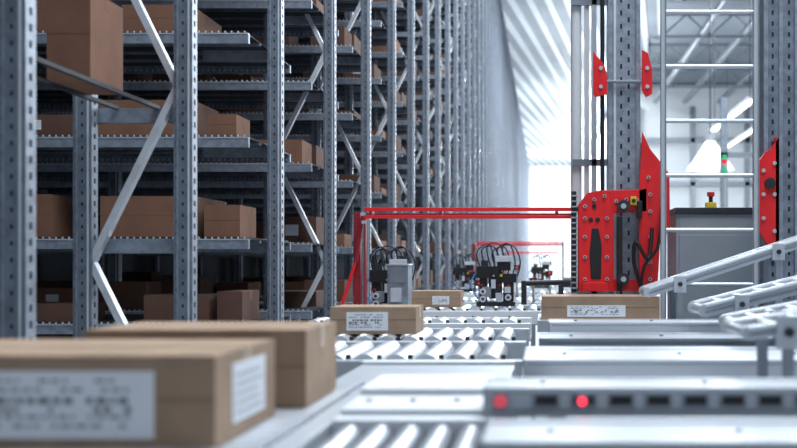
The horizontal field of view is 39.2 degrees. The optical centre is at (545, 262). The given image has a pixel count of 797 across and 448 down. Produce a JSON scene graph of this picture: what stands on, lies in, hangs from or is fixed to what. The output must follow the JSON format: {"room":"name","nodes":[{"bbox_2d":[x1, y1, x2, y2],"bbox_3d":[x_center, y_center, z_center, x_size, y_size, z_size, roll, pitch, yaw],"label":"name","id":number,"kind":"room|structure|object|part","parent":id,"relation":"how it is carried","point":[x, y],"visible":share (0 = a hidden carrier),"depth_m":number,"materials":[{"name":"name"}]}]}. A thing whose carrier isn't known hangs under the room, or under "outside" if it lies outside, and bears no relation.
{"room":"distribution center","nodes":[
{"label":"distribution center","id":0,"kind":"room"},
{"bbox_2d":[367,245,415,304],"bbox_3d":[-1.023,0.103,7.283,0.346,0.433,0.234,0,0,0],"label":"robot","id":1,"kind":"object","parent":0,"point":[378,275],"visible":0.59,"depth_m":7.22,"materials":[{"name":"metal"}]},
{"bbox_2d":[377,201,471,268],"bbox_3d":[-7.100,-4.175,54.000,0.200,11.250,114.000,0,0,0],"label":"wall","id":2,"kind":"structure","parent":0,"point":[401,233],"depth_m":54.37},
{"bbox_2d":[384,277,666,417],"bbox_3d":[9.500,1.550,54.000,33.000,0.200,114.000,0,0,0],"label":"floor","id":3,"kind":"structure","parent":0,"point":[552,278],"depth_m":29.15,"materials":[{"name":"concrete"}]},
{"bbox_2d":[0,0,528,338],"bbox_3d":[-3.135,-3.975,56.190,3.250,10.850,105.840,0,0,0],"label":"storage rack","id":4,"kind":"object","parent":3,"relation":"on","point":[85,166],"visible":0.75,"depth_m":8.19,"materials":[{"name":"metal"}]},
{"bbox_2d":[36,0,46,32],"bbox_3d":[-2.955,-1.410,6.370,0.392,0.261,0.461,0,0,0],"label":"cardboard box","id":5,"kind":"object","parent":4,"relation":"in","point":[41,5],"visible":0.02,"depth_m":6.14,"materials":[{"name":"brown cardboard"}]},
{"bbox_2d":[36,194,72,236],"bbox_3d":[-2.930,-0.259,6.345,0.342,0.241,0.411,0,0,0],"label":"cardboard box","id":6,"kind":"object","parent":4,"relation":"in","point":[54,213],"visible":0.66,"depth_m":6.19,"materials":[{"name":"brown cardboard"}]},
{"bbox_2d":[36,115,72,135],"bbox_3d":[-2.860,-0.764,6.369,0.482,0.121,0.462,0,0,0],"label":"cardboard box","id":7,"kind":"object","parent":4,"relation":"in","point":[46,125],"visible":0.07,"depth_m":6.14,"materials":[{"name":"cardboard"}]},
{"bbox_2d":[36,302,104,321],"bbox_3d":[-2.800,0.283,6.320,0.402,0.101,0.361,0,0,0],"label":"cardboard box","id":8,"kind":"object","parent":4,"relation":"in","point":[45,311],"visible":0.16,"depth_m":6.14,"materials":[{"name":"brown cardboard"}]},
{"bbox_2d":[46,0,122,94],"bbox_3d":[-1.850,-0.880,4.435,0.172,0.361,0.331,0,0,0],"label":"cardboard box","id":9,"kind":"object","parent":4,"relation":"in","point":[85,37],"visible":0.87,"depth_m":4.27,"materials":[{"name":"brown cardboard"}]},
{"bbox_2d":[98,100,217,136],"bbox_3d":[-2.230,-0.804,6.365,0.542,0.201,0.471,0,0,0],"label":"cardboard box","id":10,"kind":"object","parent":4,"relation":"in","point":[203,111],"visible":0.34,"depth_m":6.13,"materials":[{"name":"brown cardboard"}]},
{"bbox_2d":[100,196,226,236],"bbox_3d":[-2.210,-0.253,6.420,0.532,0.229,0.601,0,0,0],"label":"cardboard box","id":11,"kind":"object","parent":4,"relation":"in","point":[142,216],"visible":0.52,"depth_m":6.12,"materials":[{"name":"brown cardboard"}]},
{"bbox_2d":[122,5,221,32],"bbox_3d":[-2.165,-1.358,6.415,0.392,0.156,0.571,0,0,0],"label":"cardboard box","id":12,"kind":"object","parent":4,"relation":"in","point":[161,16],"visible":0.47,"depth_m":6.13,"materials":[{"name":"brown cardboard"}]},
{"bbox_2d":[144,293,216,321],"bbox_3d":[-2.060,0.258,6.320,0.362,0.151,0.361,0,0,0],"label":"cardboard box","id":13,"kind":"object","parent":4,"relation":"in","point":[157,307],"visible":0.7,"depth_m":6.14,"materials":[{"name":"brown cardboard"}]},
{"bbox_2d":[208,114,249,136],"bbox_3d":[-1.800,-0.764,6.270,0.162,0.121,0.281,0,0,0],"label":"cardboard box","id":14,"kind":"object","parent":4,"relation":"in","point":[218,124],"visible":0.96,"depth_m":6.13,"materials":[{"name":"brown cardboard"}]},
{"bbox_2d":[204,205,255,237],"bbox_3d":[-1.800,-0.229,6.300,0.202,0.181,0.341,0,0,0],"label":"cardboard box","id":15,"kind":"object","parent":4,"relation":"in","point":[230,221],"visible":0.94,"depth_m":6.13,"materials":[{"name":"brown cardboard"}]},
{"bbox_2d":[217,290,258,321],"bbox_3d":[-1.760,0.248,6.320,0.142,0.171,0.361,0,0,0],"label":"cardboard box","id":16,"kind":"object","parent":4,"relation":"in","point":[232,305],"visible":1,"depth_m":6.14,"materials":[{"name":"brown cardboard"}]},
{"bbox_2d":[36,0,471,321],"bbox_3d":[-3.173,-4.043,57.594,2.906,9.897,102.911,0,0,0],"label":"cartons","id":17,"kind":"object","parent":4,"relation":"on","point":[129,293],"visible":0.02,"depth_m":9.43,"materials":[{"name":"brown cardboard"}]},
{"bbox_2d":[215,380,369,447],"bbox_3d":[-0.882,0.885,2.150,0.875,1.130,1.800,0,0,0],"label":"conveyor","id":18,"kind":"object","parent":3,"relation":"on","point":[310,426],"visible":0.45,"depth_m":2.22,"materials":[{"name":"metal"}]},
{"bbox_2d":[0,339,274,447],"bbox_3d":[-0.884,0.241,2.109,0.633,0.159,0.422,0,0,0],"label":"cardboard box","id":19,"kind":"object","parent":18,"relation":"on","point":[55,393],"visible":1,"depth_m":1.90,"materials":[{"name":"cardboard"}]},
{"bbox_2d":[83,322,335,406],"bbox_3d":[-0.774,0.235,2.605,0.494,0.171,0.351,0,0,0],"label":"cardboard box","id":20,"kind":"object","parent":18,"relation":"on","point":[305,352],"visible":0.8,"depth_m":2.43,"materials":[{"name":"brown cardboard"}]},
{"bbox_2d":[386,264,412,304],"bbox_3d":[-0.925,0.730,7.000,0.140,1.440,0.220,0,0,0],"label":"control box","id":21,"kind":"object","parent":3,"relation":"on","point":[399,276],"visible":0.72,"depth_m":6.90,"materials":[{"name":"metal"}]},
{"bbox_2d":[318,416,487,447],"bbox_3d":[-0.280,0.887,1.905,0.320,1.125,0.850,0,0,0],"label":"conveyor","id":22,"kind":"object","parent":3,"relation":"on","point":[347,431],"visible":0.96,"depth_m":2.23,"materials":[{"name":"metal"}]},
{"bbox_2d":[309,317,531,417],"bbox_3d":[-0.715,0.885,6.300,1.270,1.129,0.500,0,0,0],"label":"conveyor","id":23,"kind":"object","parent":3,"relation":"on","point":[460,322],"visible":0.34,"depth_m":6.13,"materials":[{"name":"metal"}]},
{"bbox_2d":[336,340,525,417],"bbox_3d":[-0.715,0.885,4.175,1.270,1.129,0.850,0,0,0],"label":"conveyor","id":24,"kind":"object","parent":3,"relation":"on","point":[350,355],"visible":0.22,"depth_m":4.13,"materials":[{"name":"metal"}]},
{"bbox_2d":[336,360,514,418],"bbox_3d":[-0.350,0.875,3.010,0.500,1.150,1.300,0,0,0],"label":"cover plate","id":25,"kind":"object","parent":24,"relation":"attached to","point":[395,387],"depth_m":2.66,"materials":[{"name":"silver metal"}]},
{"bbox_2d":[336,327,528,417],"bbox_3d":[-0.715,0.885,5.085,1.270,1.129,0.830,0,0,0],"label":"conveyor","id":26,"kind":"object","parent":3,"relation":"on","point":[427,334],"visible":0.27,"depth_m":4.99,"materials":[{"name":"metal"}]},
{"bbox_2d":[330,305,422,333],"bbox_3d":[-0.766,0.260,5.049,0.385,0.121,0.302,0,0,0],"label":"cardboard box","id":27,"kind":"object","parent":26,"relation":"on","point":[349,319],"visible":1,"depth_m":4.90,"materials":[{"name":"cardboard"}]},
{"bbox_2d":[340,207,570,304],"bbox_3d":[-0.555,0.560,6.670,1.430,1.780,0.200,0,0,0],"label":"frame","id":28,"kind":"object","parent":3,"relation":"on","point":[360,219],"visible":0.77,"depth_m":6.62,"materials":[{"name":"red paint"}]},
{"bbox_2d":[476,280,478,300],"bbox_3d":[-0.550,0.800,9.208,0.060,1.300,0.044,0,0,0],"label":"sensor","id":29,"kind":"object","parent":3,"relation":"on","point":[477,281],"visible":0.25,"depth_m":9.19,"materials":[{"name":"metal"}]},
{"bbox_2d":[423,304,540,324],"bbox_3d":[-0.525,0.885,8.050,1.650,1.129,0.900,0,0,0],"label":"conveyor","id":30,"kind":"object","parent":3,"relation":"on","point":[532,311],"visible":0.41,"depth_m":7.62,"materials":[{"name":"metal"}]},
{"bbox_2d":[412,290,463,306],"bbox_3d":[-0.780,0.262,7.949,0.362,0.116,0.302,0,0,0],"label":"cardboard box","id":31,"kind":"object","parent":30,"relation":"on","point":[427,298],"visible":0.99,"depth_m":7.80,"materials":[{"name":"cardboard"}]},
{"bbox_2d":[470,242,520,305],"bbox_3d":[-0.363,0.086,8.090,0.373,0.468,0.253,0,0,0],"label":"robot","id":32,"kind":"object","parent":30,"relation":"on","point":[495,274],"visible":1,"depth_m":8.01,"materials":[{"name":"metal"}]},
{"bbox_2d":[521,277,570,304],"bbox_3d":[0.010,0.215,8.300,0.381,0.210,0.080,0,0,0],"label":"frame","id":33,"kind":"object","parent":30,"relation":"on","point":[566,282],"visible":0.77,"depth_m":8.28,"materials":[{"name":"black metal"}]},
{"bbox_2d":[464,297,540,304],"bbox_3d":[-0.393,0.885,9.800,1.815,1.129,0.900,0,0,0],"label":"conveyor","id":34,"kind":"object","parent":3,"relation":"on","point":[471,301],"visible":0.13,"depth_m":9.43,"materials":[{"name":"metal"}]},
{"bbox_2d":[453,284,570,290],"bbox_3d":[-0.250,0.890,16.250,2.100,1.119,1.600,0,0,0],"label":"conveyor","id":35,"kind":"object","parent":3,"relation":"on","point":[553,287],"visible":0.18,"depth_m":15.47,"materials":[{"name":"metal"}]},
{"bbox_2d":[470,242,563,279],"bbox_3d":[-0.455,0.560,17.650,1.650,1.780,0.200,0,0,0],"label":"frame","id":36,"kind":"object","parent":3,"relation":"on","point":[474,247],"visible":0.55,"depth_m":17.60,"materials":[{"name":"red paint"}]},
{"bbox_2d":[515,265,518,297],"bbox_3d":[-0.300,0.740,11.708,0.060,1.420,0.044,0,0,0],"label":"sensor","id":37,"kind":"object","parent":3,"relation":"on","point":[516,266],"visible":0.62,"depth_m":11.70,"materials":[{"name":"metal"}]},
{"bbox_2d":[464,290,570,297],"bbox_3d":[-0.396,0.890,12.500,1.809,1.119,1.100,0,0,0],"label":"conveyor","id":38,"kind":"object","parent":3,"relation":"on","point":[537,294],"visible":0.21,"depth_m":12.03,"materials":[{"name":"metal"}]},
{"bbox_2d":[449,253,479,291],"bbox_3d":[-0.903,0.113,12.383,0.346,0.433,0.234,0,0,0],"label":"robot","id":39,"kind":"object","parent":38,"relation":"on","point":[463,276],"visible":0.92,"depth_m":12.31,"materials":[{"name":"metal"}]},
{"bbox_2d":[504,252,558,278],"bbox_3d":[-0.440,0.560,34.050,1.880,1.780,0.200,0,0,0],"label":"crane arm","id":40,"kind":"object","parent":3,"relation":"on","point":[521,252],"visible":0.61,"depth_m":33.98,"materials":[{"name":"red paint"}]},
{"bbox_2d":[530,278,536,417],"bbox_3d":[-0.100,0.790,9.208,0.060,1.320,0.044,0,0,0],"label":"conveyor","id":41,"kind":"object","parent":3,"relation":"on","point":[533,338],"visible":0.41,"depth_m":9.19,"materials":[{"name":"metal"}]},
{"bbox_2d":[547,271,552,293],"bbox_3d":[0.050,0.770,11.608,0.060,1.360,0.044,0,0,0],"label":"sensor","id":42,"kind":"object","parent":3,"relation":"on","point":[549,273],"visible":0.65,"depth_m":11.59,"materials":[{"name":"metal"}]},
{"bbox_2d":[571,0,639,293],"bbox_3d":[0.375,-4.160,6.775,0.550,11.220,0.450,0,0,0],"label":"lift mast","id":43,"kind":"object","parent":3,"relation":"on","point":[622,161],"visible":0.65,"depth_m":6.60,"materials":[{"name":"grey metal"}]},
{"bbox_2d":[571,50,669,293],"bbox_3d":[0.444,-0.514,6.576,0.588,1.491,0.347,0,0,0],"label":"carriage","id":44,"kind":"object","parent":43,"relation":"attached to","point":[596,211],"depth_m":6.50,"materials":[{"name":"red metal"}]},
{"bbox_2d":[549,319,723,331],"bbox_3d":[1.308,0.858,5.098,2.584,1.184,0.304,0,0,0],"label":"frame","id":45,"kind":"object","parent":3,"relation":"on","point":[555,325],"visible":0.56,"depth_m":4.95,"materials":[{"name":"metal"}]},
{"bbox_2d":[480,418,796,447],"bbox_3d":[1.043,0.880,2.073,2.314,1.139,0.294,0,0,0],"label":"panel","id":46,"kind":"object","parent":3,"relation":"on","point":[498,432],"visible":1,"depth_m":2.04,"materials":[{"name":"metal"}]},
{"bbox_2d":[483,378,796,417],"bbox_3d":[1.036,0.854,2.392,2.329,1.192,0.216,0,0,0],"label":"rail","id":47,"kind":"object","parent":3,"relation":"on","point":[502,397],"visible":1,"depth_m":2.30,"materials":[{"name":"metal"}]},
{"bbox_2d":[539,332,772,345],"bbox_3d":[1.238,0.866,4.293,2.524,1.169,0.354,0,0,0],"label":"frame","id":48,"kind":"object","parent":3,"relation":"on","point":[545,338],"visible":0.52,"depth_m":4.12,"materials":[{"name":"metal"}]},
{"bbox_2d":[523,346,796,377],"bbox_3d":[1.168,0.863,3.408,2.464,1.174,0.504,0,0,0],"label":"conveyor side frame","id":49,"kind":"object","parent":3,"relation":"on","point":[538,361],"visible":0.78,"depth_m":3.16,"materials":[{"name":"silver metal"}]},
{"bbox_3d":[1.168,0.863,3.408,2.464,1.174,0.504,0,0,0],"label":"frame","id":50,"kind":"part","parent":49,"relation":"part of","materials":[{"name":"metal"}]},
{"bbox_2d":[537,314,796,417],"bbox_3d":[1.270,0.874,4.475,2.660,1.152,3.850,0,0,0],"label":"conveyor","id":51,"kind":"object","parent":3,"relation":"on","point":[542,325],"visible":0.05,"depth_m":2.55,"materials":[{"name":"metal"}]},
{"bbox_2d":[541,294,659,319],"bbox_3d":[0.290,0.240,5.974,0.622,0.121,0.452,0,0,0],"label":"cardboard box","id":52,"kind":"object","parent":51,"relation":"on","point":[553,306],"visible":0.99,"depth_m":5.75,"materials":[{"name":"cardboard"}]},
{"bbox_2d":[639,235,796,318],"bbox_3d":[1.122,0.021,5.450,1.294,0.618,0.320,0,0,0],"label":"conveyor","id":53,"kind":"object","parent":51,"relation":"on","point":[677,283],"visible":0.92,"depth_m":5.31,"materials":[{"name":"metal"}]},
{"bbox_2d":[688,275,796,317],"bbox_3d":[1.277,0.092,4.705,1.288,0.456,0.390,0,0,0],"label":"conveyor","id":54,"kind":"object","parent":51,"relation":"on","point":[741,299],"visible":0.89,"depth_m":4.53,"materials":[{"name":"metal"}]},
{"bbox_2d":[718,301,796,345],"bbox_3d":[1.177,0.165,3.875,1.084,0.339,0.350,0,0,0],"label":"conveyor","id":55,"kind":"object","parent":51,"relation":"on","point":[788,306],"visible":0.24,"depth_m":4.00,"materials":[{"name":"metal"}]},
{"bbox_2d":[721,310,796,377],"bbox_3d":[0.898,0.200,2.855,0.831,0.321,0.350,0,0,0],"label":"conveyor","id":56,"kind":"object","parent":51,"relation":"on","point":[782,326],"visible":0.93,"depth_m":2.70,"materials":[{"name":"metal"}]},
{"bbox_2d":[640,0,751,234],"bbox_3d":[15.210,-4.160,32.390,21.820,11.220,56.780,0,0,0],"label":"framework","id":57,"kind":"object","parent":3,"relation":"on","point":[721,4],"visible":0.47,"depth_m":54.00,"materials":[{"name":"metal"}]},
{"bbox_2d":[660,0,758,318],"bbox_3d":[0.897,-0.975,5.920,0.566,4.850,0.120,0,0,0],"label":"ladder","id":58,"kind":"object","parent":3,"relation":"on","point":[754,66],"visible":0.65,"depth_m":5.91,"materials":[{"name":"metal"}]},
{"bbox_2d":[667,192,751,318],"bbox_3d":[1.048,0.520,6.625,0.585,1.860,0.490,0,0,0],"label":"tall cabinet","id":59,"kind":"object","parent":3,"relation":"on","point":[686,251],"visible":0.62,"depth_m":6.39,"materials":[{"name":"metal"}]},
{"bbox_2d":[722,153,726,206],"bbox_3d":[2.200,0.058,13.500,0.200,2.785,0.200,0,0,0],"label":"light","id":60,"kind":"object","parent":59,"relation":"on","point":[724,155],"visible":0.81,"depth_m":13.48,"materials":[{"name":"metal"}]},
{"bbox_2d":[720,97,751,206],"bbox_3d":[6.910,-0.775,20.150,7.420,4.450,0.300,0,0,0],"label":"frame","id":61,"kind":"object","parent":3,"relation":"on","point":[723,100],"visible":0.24,"depth_m":20.00,"materials":[{"name":"metal"}]},
{"bbox_2d":[759,0,796,306],"bbox_3d":[1.312,-4.160,6.090,0.295,11.220,0.220,0,0,0],"label":"mast","id":62,"kind":"object","parent":3,"relation":"on","point":[777,18],"visible":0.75,"depth_m":6.05,"materials":[{"name":"metal"}]},
{"bbox_2d":[528,254,554,287],"bbox_3d":[-0.053,0.113,14.083,0.346,0.433,0.234,0,0,0],"label":"robot","id":63,"kind":"object","parent":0,"point":[538,272],"visible":0.86,"depth_m":14.02,"materials":[{"name":"metal"}]},
{"bbox_2d":[529,165,583,276],"bbox_3d":[-1.400,-4.175,111.100,11.200,11.250,0.200,0,0,0],"label":"wall","id":64,"kind":"structure","parent":0,"point":[549,185],"depth_m":110.99,"materials":[{"name":"white paint"}]},
{"bbox_2d":[589,114,605,191],"bbox_3d":[4.100,-4.175,86.000,0.200,11.250,50.000,0,0,0],"label":"wall","id":65,"kind":"structure","parent":0,"point":[598,134],"depth_m":82.50,"materials":[{"name":"white paint"}]},
{"bbox_2d":[501,0,751,164],"bbox_3d":[9.500,-9.925,54.093,33.400,0.250,114.214,0,0,0],"label":"ceiling","id":66,"kind":"structure","parent":0,"point":[538,31],"depth_m":52.43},
{"bbox_2d":[686,69,719,172],"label":"pendant lamp","id":67,"kind":"object","parent":66,"relation":"hanging from","point":[707,159],"depth_m":29.74,"materials":[{"name":"white"}]},
{"bbox_2d":[709,0,710,63],"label":"pendant lamp","id":68,"kind":"object","parent":66,"relation":"hanging from","point":[709,0],"depth_m":29.99,"materials":[{"name":"white metal"}]},
{"bbox_2d":[714,0,714,63],"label":"fluorescent light","id":69,"kind":"object","parent":66,"relation":"hanging from","point":[714,0],"depth_m":33.09,"materials":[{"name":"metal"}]},
{"bbox_2d":[728,127,751,147],"bbox_3d":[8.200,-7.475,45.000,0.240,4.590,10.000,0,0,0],"label":"fluorescent light","id":70,"kind":"object","parent":66,"relation":"hanging from","point":[749,131],"visible":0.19,"depth_m":45.92,"materials":[{"name":"metal"}]},
{"bbox_2d":[728,69,751,118],"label":"fluorescent light","id":71,"kind":"object","parent":66,"relation":"hanging from","point":[741,106],"depth_m":28.30,"materials":[{"name":"metal"}]},
{"bbox_2d":[749,0,749,63],"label":"fluorescent light","id":72,"kind":"object","parent":66,"relation":"hanging from","point":[749,0],"depth_m":27.40,"materials":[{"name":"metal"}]},
{"bbox_2d":[640,85,751,280],"bbox_3d":[15.100,-4.175,60.900,21.800,11.250,0.200,0,0,0],"label":"wall","id":73,"kind":"structure","parent":0,"point":[677,154],"depth_m":60.80,"materials":[{"name":"white paint"}]},
{"bbox_2d":[711,69,719,130],"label":"fluorescent light","id":74,"kind":"object","parent":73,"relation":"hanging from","point":[715,126],"depth_m":33.09,"materials":[{"name":"metal"}]}
]}

